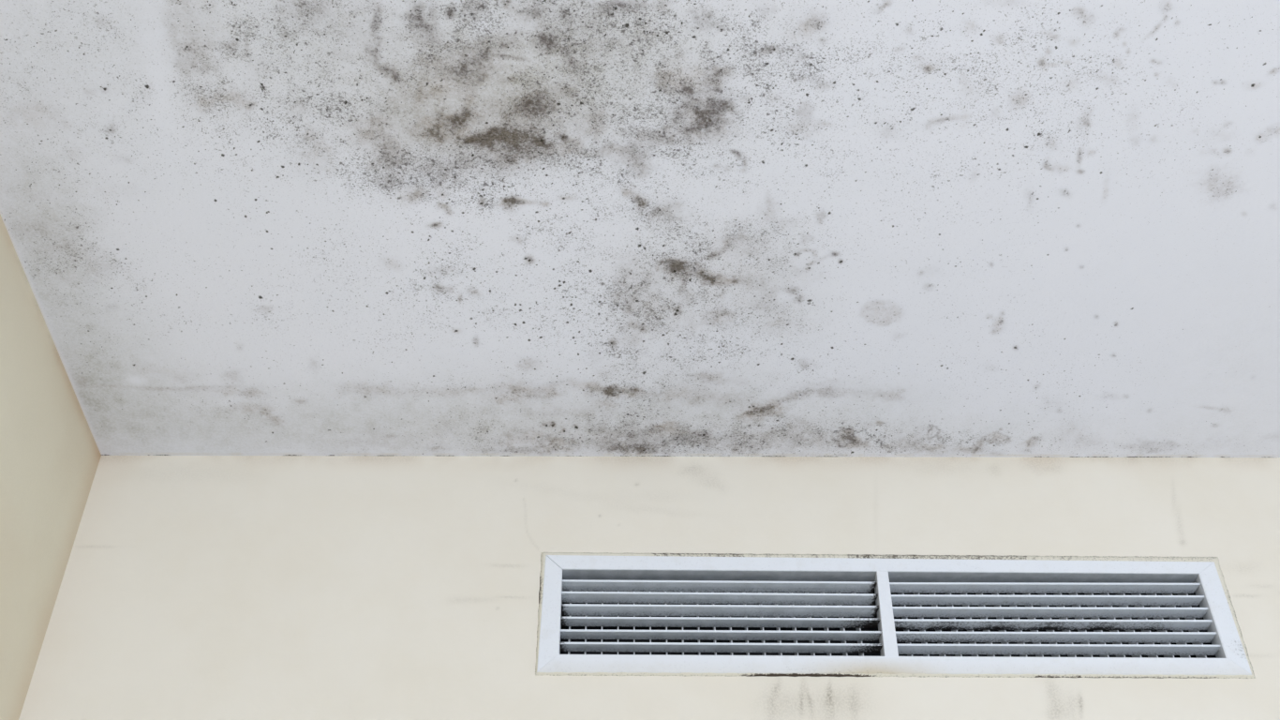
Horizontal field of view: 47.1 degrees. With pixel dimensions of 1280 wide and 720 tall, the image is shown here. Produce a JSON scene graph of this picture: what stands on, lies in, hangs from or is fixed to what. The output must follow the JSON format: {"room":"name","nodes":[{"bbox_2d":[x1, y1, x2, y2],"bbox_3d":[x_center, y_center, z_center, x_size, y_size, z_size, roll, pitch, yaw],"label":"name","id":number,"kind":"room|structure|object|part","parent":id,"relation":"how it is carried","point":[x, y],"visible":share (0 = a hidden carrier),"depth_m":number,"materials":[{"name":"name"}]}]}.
{"room":"damaged room","nodes":[
{"label":"damaged room","id":0,"kind":"room"},
{"bbox_2d":[0,214,101,719],"bbox_3d":[-0.676,-0.263,-0.513,0.001,2.702,4.100,0,-42,-1],"label":"wall","id":1,"kind":"structure","parent":0,"point":[50,454],"depth_m":1.68,"materials":[{"name":"beige paint"}]},
{"bbox_2d":[0,0,1279,457],"bbox_3d":[0.958,-1.255,0.413,3.282,0.001,4.098,0,-42,-1],"label":"ceiling","id":2,"kind":"structure","parent":0,"point":[448,228],"depth_m":1.61,"materials":[{"name":"white paint"}]},
{"bbox_2d":[18,455,1279,719],"bbox_3d":[0.947,1.124,1.013,3.282,2.700,0.001,0,-42,-1],"label":"wall","id":3,"kind":"structure","parent":0,"point":[192,587],"depth_m":1.80,"materials":[{"name":"beige paint"}]},
{"bbox_2d":[535,551,1255,678],"bbox_3d":[0.296,0.355,1.814,0.837,0.177,0.164,0,-42,-1],"label":"air vent","id":4,"kind":"object","parent":3,"relation":"in","point":[604,613],"visible":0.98,"depth_m":1.77,"materials":[{"name":"white metal"}]},
{"bbox_3d":[-0.107,0.308,1.759,0.025,0.163,0.026,0,-42,-1],"label":"frame rail","id":5,"kind":"part","parent":4,"relation":"part of","materials":[{"name":"white metal"}]},
{"bbox_3d":[0.295,0.259,1.809,0.822,0.027,0.026,0,-42,-1],"label":"frame rail","id":6,"kind":"part","parent":4,"relation":"part of","materials":[{"name":"white metal"}]},
{"bbox_3d":[0.295,0.362,1.715,0.828,0.027,0.026,0,-42,-1],"label":"frame rail","id":7,"kind":"part","parent":4,"relation":"part of","materials":[{"name":"white metal"}]},
{"bbox_3d":[0.696,0.315,1.763,0.026,0.158,0.026,0,-42,-1],"label":"frame rail","id":8,"kind":"part","parent":4,"relation":"part of","materials":[{"name":"white metal"}]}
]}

